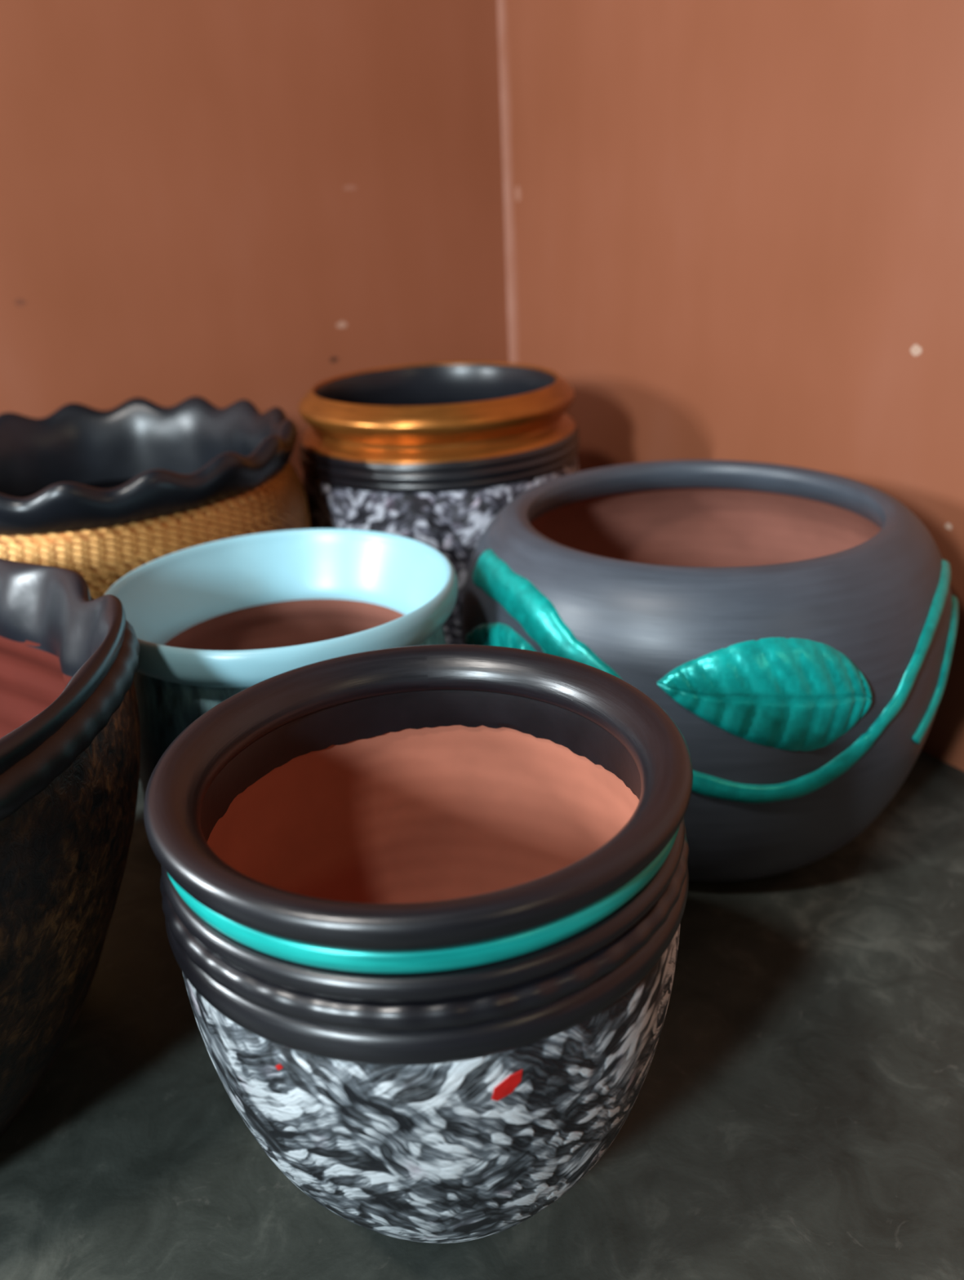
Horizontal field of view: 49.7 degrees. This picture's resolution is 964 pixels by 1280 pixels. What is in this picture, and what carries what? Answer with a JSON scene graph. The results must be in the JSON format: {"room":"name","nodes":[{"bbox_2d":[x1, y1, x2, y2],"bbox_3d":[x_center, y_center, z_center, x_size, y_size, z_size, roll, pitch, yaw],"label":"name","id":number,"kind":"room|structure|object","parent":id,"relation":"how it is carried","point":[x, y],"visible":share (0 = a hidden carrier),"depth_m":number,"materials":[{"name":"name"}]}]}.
{"room":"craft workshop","nodes":[
{"label":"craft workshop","id":0,"kind":"room"},
{"bbox_2d":[0,0,509,484],"bbox_3d":[-1.592,-0.933,0.440,3.600,2.600,0.120,-15,26,-26],"label":"wall","id":1,"kind":"structure","parent":0,"point":[222,202],"depth_m":1.32,"materials":[{"name":"paint"}]},
{"bbox_2d":[0,750,963,1279],"bbox_3d":[0.023,0.470,0.423,7.000,0.100,7.000,-3,24,0],"label":"floor","id":2,"kind":"structure","parent":0,"point":[797,1113],"depth_m":0.66,"materials":[{"name":"grey concrete"}]},
{"bbox_2d":[0,558,140,1137],"bbox_3d":[-0.454,0.162,0.659,0.494,0.317,0.496,-3,24,0],"label":"clay pot","id":3,"kind":"object","parent":2,"relation":"on","point":[70,731],"visible":1,"depth_m":0.60,"materials":[{"name":"black ceramic"}]},
{"bbox_2d":[0,395,311,599],"bbox_3d":[-0.402,-0.061,1.145,0.434,0.333,0.434,13,28,32],"label":"clay pot","id":4,"kind":"object","parent":2,"relation":"on","point":[101,496],"visible":0.45,"depth_m":1.03,"materials":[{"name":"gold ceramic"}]},
{"bbox_2d":[104,528,457,796],"bbox_3d":[-0.149,0.082,0.858,0.272,0.278,0.272,0,24,7],"label":"clay pot","id":5,"kind":"object","parent":2,"relation":"on","point":[211,622],"visible":0.5,"depth_m":0.88,"materials":[{"name":"blue ceramic"}]},
{"bbox_2d":[143,644,693,1243],"bbox_3d":[-0.024,0.189,0.576,0.267,0.295,0.267,-14,26,-24],"label":"clay pot","id":6,"kind":"object","parent":2,"relation":"on","point":[423,906],"visible":1,"depth_m":0.48,"materials":[{"name":"ceramic"}]},
{"bbox_2d":[297,361,579,644],"bbox_3d":[-0.046,-0.140,1.270,0.332,0.346,0.332,8,26,24],"label":"clay pot","id":7,"kind":"object","parent":2,"relation":"on","point":[429,454],"visible":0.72,"depth_m":1.11,"materials":[{"name":"ceramic"}]},
{"bbox_2d":[462,459,959,882],"bbox_3d":[0.195,0.017,0.953,0.423,0.289,0.429,-3,24,0],"label":"plant pot","id":8,"kind":"object","parent":2,"relation":"on","point":[797,627],"visible":0.79,"depth_m":0.78,"materials":[{"name":"grey ceramic"}]},
{"bbox_2d":[497,0,963,771],"bbox_3d":[0.945,-0.763,-0.235,0.120,2.600,3.600,-15,26,-26],"label":"wall","id":9,"kind":"structure","parent":0,"point":[734,228],"depth_m":1.10,"materials":[{"name":"paint"}]}
]}

